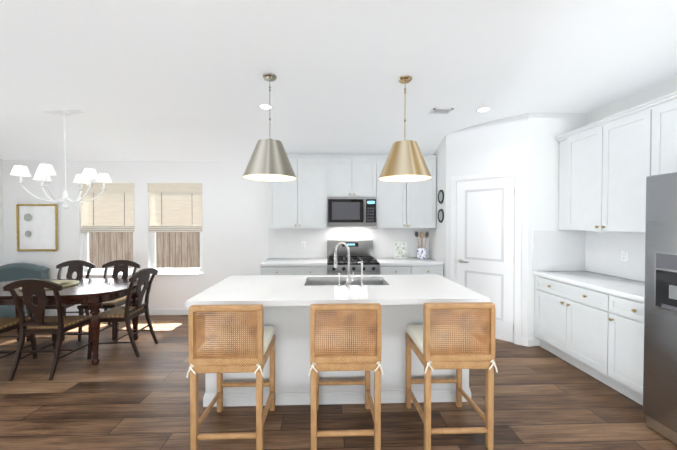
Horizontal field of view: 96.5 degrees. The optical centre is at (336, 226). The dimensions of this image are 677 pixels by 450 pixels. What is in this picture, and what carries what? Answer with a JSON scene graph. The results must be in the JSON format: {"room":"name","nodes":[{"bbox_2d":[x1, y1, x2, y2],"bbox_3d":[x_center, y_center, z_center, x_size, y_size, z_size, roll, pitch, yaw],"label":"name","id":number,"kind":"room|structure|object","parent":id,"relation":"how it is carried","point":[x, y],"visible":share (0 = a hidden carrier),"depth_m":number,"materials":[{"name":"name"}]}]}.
{"room":"kitchen","nodes":[
{"label":"kitchen","id":0,"kind":"room"},
{"bbox_2d":[0,159,3,265],"bbox_3d":[-5.235,0.012,0.515,0.150,2.970,8.600,0,1,-2],"label":"wall","id":1,"kind":"structure","parent":0,"point":[1,220],"depth_m":4.78,"materials":[{"name":"white paint"}]},
{"bbox_2d":[3,160,428,308],"bbox_3d":[-1.163,-0.049,5.028,8.590,2.970,0.150,0,1,-2],"label":"wall","id":2,"kind":"structure","parent":0,"point":[234,223],"depth_m":4.91,"materials":[{"name":"white paint"}]},
{"bbox_2d":[16,204,57,250],"bbox_3d":[-4.768,0.021,4.813,0.634,0.759,0.036,0,1,-2],"label":"picture","id":3,"kind":"object","parent":2,"relation":"attached to","point":[36,227],"visible":1,"depth_m":4.82,"materials":[{"name":"white paper"}]},
{"bbox_2d":[76,183,134,275],"bbox_3d":[-3.701,0.045,4.922,0.930,1.494,0.165,0,1,-2],"label":"window","id":4,"kind":"structure","parent":2,"relation":"in","point":[97,272],"depth_m":4.95,"materials":[{"name":"white plastic"}]},
{"bbox_2d":[80,183,134,231],"bbox_3d":[-3.700,-0.303,4.891,0.858,0.792,0.028,0,1,-2],"label":"window blind","id":5,"kind":"object","parent":4,"relation":"attached to","point":[115,226],"visible":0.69,"depth_m":4.89,"materials":[{"name":"beige fabric"}]},
{"bbox_2d":[25,308,204,315],"bbox_3d":[-3.195,1.385,4.896,4.160,0.105,0.016,0,1,-2],"label":"baseboard","id":6,"kind":"structure","parent":2,"relation":"attached to","point":[152,311],"depth_m":4.90,"materials":[{"name":"white paint"}]},
{"bbox_2d":[150,185,203,274],"bbox_3d":[-2.622,0.045,4.958,0.930,1.494,0.165,0,1,-2],"label":"window","id":7,"kind":"structure","parent":2,"relation":"in","point":[176,271],"depth_m":4.99,"materials":[{"name":"white plastic"}]},
{"bbox_2d":[148,183,201,231],"bbox_3d":[-2.621,-0.304,4.927,0.858,0.792,0.028,0,1,-2],"label":"window blind","id":8,"kind":"object","parent":7,"relation":"attached to","point":[159,224],"visible":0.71,"depth_m":4.93,"materials":[{"name":"beige fabric"}]},
{"bbox_2d":[268,158,331,227],"bbox_3d":[-0.568,-0.512,4.788,0.958,1.082,0.351,0,1,-2],"label":"upper cabinet","id":9,"kind":"object","parent":2,"relation":"attached to","point":[300,201],"depth_m":4.62,"materials":[{"name":"paint"}]},
{"bbox_2d":[268,228,428,257],"bbox_3d":[0.215,0.275,4.997,2.662,0.489,0.010,0,1,-2],"label":"backsplash","id":10,"kind":"structure","parent":2,"relation":"attached to","point":[284,242],"depth_m":4.98,"materials":[{"name":"tile"}]},
{"bbox_2d":[332,158,375,196],"bbox_3d":[0.229,-0.751,4.811,0.760,0.604,0.351,0,1,-2],"label":"upper cabinet","id":11,"kind":"object","parent":2,"relation":"attached to","point":[351,177],"depth_m":4.64,"materials":[{"name":"paint"}]},
{"bbox_2d":[327,197,376,225],"bbox_3d":[0.231,-0.226,4.776,0.752,0.439,0.435,0,1,-2],"label":"microwave","id":12,"kind":"object","parent":11,"relation":"attached to","point":[351,211],"visible":1,"depth_m":4.59,"materials":[{"name":"silver metal"}]},
{"bbox_2d":[373,158,435,227],"bbox_3d":[1.045,-0.513,4.841,0.994,1.082,0.351,0,1,-2],"label":"upper cabinet","id":13,"kind":"object","parent":2,"relation":"attached to","point":[399,204],"depth_m":4.67,"materials":[{"name":"paint"}]},
{"bbox_2d":[0,315,676,449],"bbox_3d":[-1.017,1.545,0.677,8.590,0.100,8.900,0,1,-2],"label":"floor","id":14,"kind":"structure","parent":0,"point":[120,396],"depth_m":2.41,"materials":[{"name":"brown wood"}]},
{"bbox_2d":[0,317,36,358],"bbox_3d":[-3.509,0.982,3.050,0.524,0.970,0.537,0,1,-6],"label":"chair","id":15,"kind":"object","parent":14,"relation":"on","point":[8,324],"visible":0.77,"depth_m":3.19,"materials":[{"name":"brown wood"}]},
{"bbox_2d":[0,263,49,317],"bbox_3d":[-4.870,1.005,4.443,0.782,0.878,0.620,0,1,-8],"label":"armchair","id":16,"kind":"object","parent":14,"relation":"on","point":[14,271],"visible":0.42,"depth_m":4.60,"materials":[{"name":"teal fabric"}]},
{"bbox_2d":[3,279,91,380],"bbox_3d":[-2.915,0.981,3.120,0.524,0.970,0.537,0,1,-2],"label":"chair","id":17,"kind":"object","parent":14,"relation":"on","point":[58,326],"visible":0.94,"depth_m":2.95,"materials":[{"name":"brown wood"}]},
{"bbox_2d":[26,260,95,341],"bbox_3d":[-3.687,0.968,4.069,0.524,0.970,0.537,0,1,-2],"label":"chair","id":18,"kind":"object","parent":14,"relation":"on","point":[76,266],"visible":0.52,"depth_m":4.26,"materials":[{"name":"brown wood"}]},
{"bbox_2d":[0,279,143,364],"bbox_3d":[-3.278,1.075,3.507,1.860,0.762,0.950,0,1,-2],"label":"dining table","id":19,"kind":"object","parent":14,"relation":"on","point":[93,294],"visible":0.65,"depth_m":3.21,"materials":[{"name":"brown wood"}]},
{"bbox_2d":[19,280,78,289],"bbox_3d":[-3.329,0.676,3.519,0.510,0.034,0.510,0,1,-2],"label":"platter","id":20,"kind":"object","parent":19,"relation":"on","point":[65,283],"visible":0.27,"depth_m":3.58,"materials":[{"name":"beige ceramic"}]},
{"bbox_2d":[77,260,140,340],"bbox_3d":[-3.058,0.968,4.090,0.524,0.970,0.537,0,1,-2],"label":"chair","id":21,"kind":"object","parent":14,"relation":"on","point":[122,266],"visible":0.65,"depth_m":4.26,"materials":[{"name":"brown wood"}]},
{"bbox_2d":[87,268,157,358],"bbox_3d":[-2.472,0.975,3.537,0.537,0.970,0.524,0,1,-2],"label":"chair","id":22,"kind":"object","parent":14,"relation":"on","point":[127,313],"visible":0.98,"depth_m":3.47,"materials":[{"name":"brown wood"}]},
{"bbox_2d":[186,304,274,449],"bbox_3d":[-0.712,0.989,2.172,0.483,0.972,0.550,0,1,-2],"label":"stool","id":23,"kind":"object","parent":14,"relation":"on","point":[248,347],"visible":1,"depth_m":1.93,"materials":[{"name":"wicker"}]},
{"bbox_2d":[260,258,326,274],"bbox_3d":[-0.625,0.983,4.645,0.960,0.915,0.669,0,1,-2],"label":"base cabinet","id":24,"kind":"object","parent":14,"relation":"on","point":[293,266],"visible":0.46,"depth_m":4.34,"materials":[{"name":"paint"}]},
{"bbox_2d":[203,306,470,406],"bbox_3d":[0.008,1.027,2.943,2.218,0.876,0.902,0,1,-2],"label":"kitchen island","id":25,"kind":"object","parent":14,"relation":"on","point":[291,324],"depth_m":2.50,"materials":[{"name":"paint"}]},
{"bbox_2d":[185,275,308,305],"bbox_3d":[-0.721,0.570,2.804,0.844,0.040,1.080,0,1,-2],"label":"island countertop","id":26,"kind":"structure","parent":25,"relation":"on","point":[267,290],"depth_m":2.57,"materials":[{"name":"white stone"}]},
{"bbox_2d":[305,278,344,285],"bbox_3d":[-0.120,0.664,3.031,0.406,0.177,0.462,0,1,-2],"label":"sink","id":27,"kind":"object","parent":26,"relation":"in","point":[312,281],"depth_m":3.25,"materials":[{"name":"silver metal"}]},
{"bbox_2d":[309,275,380,277],"bbox_3d":[0.086,0.564,3.311,0.804,0.040,0.120,0,1,-2],"label":"island countertop","id":28,"kind":"structure","parent":25,"relation":"on","point":[310,276],"depth_m":3.28,"materials":[{"name":"white stone"}]},
{"bbox_2d":[301,286,404,305],"bbox_3d":[0.111,0.574,2.557,0.804,0.040,0.530,0,1,-2],"label":"island countertop","id":29,"kind":"structure","parent":25,"relation":"on","point":[384,295],"depth_m":2.43,"materials":[{"name":"white stone"}]},
{"bbox_2d":[338,272,340,286],"bbox_3d":[0.026,0.485,2.771,0.034,0.130,0.033,0,1,-2],"label":"soap pump","id":30,"kind":"object","parent":29,"relation":"on","point":[339,273],"visible":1,"depth_m":2.76,"materials":[{"name":"silver metal"}]},
{"bbox_2d":[334,242,353,286],"bbox_3d":[0.069,0.346,2.833,0.185,0.406,0.193,0,1,-2],"label":"faucet","id":31,"kind":"object","parent":29,"relation":"on","point":[349,280],"visible":1,"depth_m":2.77,"materials":[{"name":"silver metal"}]},
{"bbox_2d":[358,261,363,286],"bbox_3d":[0.227,0.434,2.801,0.049,0.232,0.086,0,1,-2],"label":"soap pump","id":32,"kind":"object","parent":29,"relation":"on","point":[361,285],"visible":1,"depth_m":2.77,"materials":[{"name":"silver metal"}]},
{"bbox_2d":[345,278,384,285],"bbox_3d":[0.310,0.664,3.045,0.406,0.177,0.462,0,1,-2],"label":"sink","id":33,"kind":"object","parent":29,"relation":"in","point":[356,281],"depth_m":3.27,"materials":[{"name":"silver metal"}]},
{"bbox_2d":[381,274,488,305],"bbox_3d":[0.835,0.570,2.856,0.662,0.040,1.080,0,1,-2],"label":"island countertop","id":34,"kind":"structure","parent":25,"relation":"on","point":[417,290],"depth_m":2.61,"materials":[{"name":"white stone"}]},
{"bbox_2d":[308,303,383,449],"bbox_3d":[0.052,0.988,2.198,0.483,0.972,0.550,0,1,-2],"label":"stool","id":35,"kind":"object","parent":14,"relation":"on","point":[343,347],"visible":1,"depth_m":1.95,"materials":[{"name":"wicker"}]},
{"bbox_2d":[327,240,379,274],"bbox_3d":[0.236,0.836,4.638,0.752,1.210,0.716,0,1,-2],"label":"range","id":36,"kind":"object","parent":14,"relation":"on","point":[361,250],"visible":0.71,"depth_m":4.74,"materials":[{"name":"silver metal"}]},
{"bbox_2d":[375,258,443,275],"bbox_3d":[1.083,0.983,4.702,0.936,0.915,0.669,0,1,-2],"label":"base cabinet","id":37,"kind":"object","parent":14,"relation":"on","point":[405,266],"visible":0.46,"depth_m":4.40,"materials":[{"name":"paint"}]},
{"bbox_2d":[394,242,407,257],"bbox_3d":[1.062,0.391,4.987,0.215,0.263,0.058,0,1,-2],"label":"picture","id":38,"kind":"object","parent":37,"relation":"on","point":[400,249],"visible":1,"depth_m":4.98},
{"bbox_2d":[415,231,428,258],"bbox_3d":[1.378,0.301,4.883,0.239,0.441,0.156,0,1,-2],"label":"crock","id":39,"kind":"object","parent":37,"relation":"on","point":[421,252],"visible":1,"depth_m":4.83,"materials":[{"name":"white ceramic"}]},
{"bbox_2d":[405,302,497,449],"bbox_3d":[0.799,0.988,2.223,0.483,0.972,0.550,0,1,-2],"label":"stool","id":40,"kind":"object","parent":14,"relation":"on","point":[456,346],"visible":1,"depth_m":1.98,"materials":[{"name":"wicker"}]},
{"bbox_2d":[534,275,596,378],"bbox_3d":[2.719,1.024,3.153,0.646,0.876,1.037,0,1,-2],"label":"base cabinet","id":41,"kind":"object","parent":14,"relation":"on","point":[590,323],"depth_m":3.13,"materials":[{"name":"paint"}]},
{"bbox_2d":[533,271,644,298],"bbox_3d":[2.722,0.568,2.956,0.653,0.040,1.418,0,1,-2],"label":"countertop","id":42,"kind":"structure","parent":41,"relation":"on","point":[635,289],"depth_m":3.00,"materials":[{"name":"white stone"}]},
{"bbox_2d":[597,291,643,405],"bbox_3d":[2.741,1.032,2.506,0.646,0.876,0.505,0,1,-2],"label":"base cabinet","id":43,"kind":"object","parent":14,"relation":"on","point":[620,319],"depth_m":2.58,"materials":[{"name":"paint"}]},
{"bbox_2d":[643,172,676,443],"bbox_3d":[2.634,0.560,1.770,0.859,1.840,0.927,0,1,-2],"label":"fridge","id":44,"kind":"object","parent":14,"relation":"on","point":[660,364],"visible":1,"depth_m":2.10,"materials":[{"name":"silver metal"}]},
{"bbox_2d":[0,0,676,161],"bbox_3d":[-1.017,-1.218,0.639,8.590,0.614,8.900,0,1,-2],"label":"ceiling","id":45,"kind":"structure","parent":0,"point":[158,80],"depth_m":2.60,"materials":[{"name":"white paint"}]},
{"bbox_2d":[10,110,111,208],"bbox_3d":[-3.243,-0.785,3.613,0.879,1.158,0.879,0,1,-2],"label":"chandelier","id":46,"kind":"object","parent":45,"relation":"hanging from","point":[43,172],"visible":1,"depth_m":3.58,"materials":[{"name":"white metal"}]},
{"bbox_2d":[258,104,272,109],"bbox_3d":[-0.805,-1.359,3.436,0.166,0.008,0.166,0,1,-2],"label":"recessed light","id":47,"kind":"object","parent":45,"relation":"in","point":[264,106],"visible":0.96,"depth_m":3.43,"materials":[{"name":"white paint"}]},
{"bbox_2d":[242,73,296,181],"bbox_3d":[-0.603,-0.893,2.731,0.484,0.918,0.484,0,1,-2],"label":"pendant light","id":48,"kind":"object","parent":45,"relation":"hanging from","point":[269,161],"visible":1,"depth_m":2.61,"materials":[{"name":"silver metal"}]},
{"bbox_2d":[378,75,431,181],"bbox_3d":[0.628,-0.894,2.772,0.484,0.918,0.484,0,1,-2],"label":"pendant light","id":49,"kind":"object","parent":45,"relation":"hanging from","point":[405,161],"visible":1,"depth_m":2.65,"materials":[{"name":"gold metal"}]},
{"bbox_2d":[429,108,453,113],"bbox_3d":[1.231,-1.358,3.564,0.235,0.012,0.165,0,1,-2],"label":"ceiling vent","id":50,"kind":"object","parent":45,"relation":"in","point":[440,110],"visible":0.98,"depth_m":3.55,"materials":[{"name":"white metal"}]},
{"bbox_2d":[476,107,491,111],"bbox_3d":[1.713,-1.360,3.521,0.166,0.008,0.166,0,1,-2],"label":"recessed light","id":51,"kind":"object","parent":45,"relation":"in","point":[483,109],"visible":1,"depth_m":3.52,"materials":[{"name":"white paint"}]},
{"bbox_2d":[429,113,586,345],"bbox_3d":[2.288,-0.040,4.358,1.435,2.970,1.420,0,1,-2],"label":"wall","id":52,"kind":"structure","parent":0,"point":[527,144],"depth_m":3.68,"materials":[{"name":"white paint"}]},
{"bbox_2d":[438,190,443,203],"bbox_3d":[1.555,-0.442,4.508,0.016,0.210,0.210,0,1,-2],"label":"plaque","id":53,"kind":"object","parent":52,"relation":"attached to","point":[440,196],"visible":1,"depth_m":4.50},
{"bbox_2d":[438,209,443,222],"bbox_3d":[1.555,-0.157,4.512,0.016,0.210,0.210,0,1,-2],"label":"plaque","id":54,"kind":"object","parent":52,"relation":"attached to","point":[440,215],"visible":1,"depth_m":4.50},
{"bbox_2d":[450,170,521,344],"bbox_3d":[1.924,0.378,3.969,0.873,2.144,0.063,1,1,43],"label":"pantry door","id":55,"kind":"structure","parent":52,"relation":"in","point":[486,228],"depth_m":3.90,"materials":[{"name":"white paint"}]},
{"bbox_2d":[587,76,676,281],"bbox_3d":[3.201,0.008,0.797,0.150,2.970,8.600,0,1,-2],"label":"wall","id":56,"kind":"structure","parent":0,"point":[662,89],"depth_m":3.08,"materials":[{"name":"white paint"}]},
{"bbox_2d":[532,231,644,281],"bbox_3d":[2.721,0.302,2.954,0.662,0.489,1.422,0,1,-2],"label":"backsplash","id":57,"kind":"structure","parent":56,"relation":"attached to","point":[596,251],"depth_m":3.59,"materials":[{"name":"tile"}]},
{"bbox_2d":[621,251,627,261],"bbox_3d":[3.029,0.316,3.177,0.008,0.116,0.072,0,1,-2],"label":"electrical outlet","id":58,"kind":"object","parent":57,"relation":"attached to","point":[624,256],"visible":1,"depth_m":3.17,"materials":[{"name":"white plastic"}]},
{"bbox_2d":[564,111,639,232],"bbox_3d":[2.865,-0.488,3.020,0.366,1.082,0.977,0,1,-2],"label":"upper cabinet","id":59,"kind":"object","parent":56,"relation":"attached to","point":[608,165],"depth_m":3.02,"materials":[{"name":"paint"}]},
{"bbox_2d":[640,95,676,232],"bbox_3d":[2.885,-0.480,2.421,0.366,1.082,0.489,0,1,-2],"label":"upper cabinet","id":60,"kind":"object","parent":56,"relation":"attached to","point":[658,121],"depth_m":2.55,"materials":[{"name":"paint"}]},
{"bbox_3d":[-5.089,1.675,6.211,12.000,0.090,2.410,0,1,-2],"label":"lawn","id":61,"kind":"structure","parent":0,"visible":0},
{"bbox_2d":[88,201,201,268],"bbox_3d":[-5.131,0.478,7.449,12.000,2.250,0.080,0,1,-2],"label":"fence","id":62,"kind":"object","parent":61,"relation":"on","point":[168,247],"depth_m":7.45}
]}

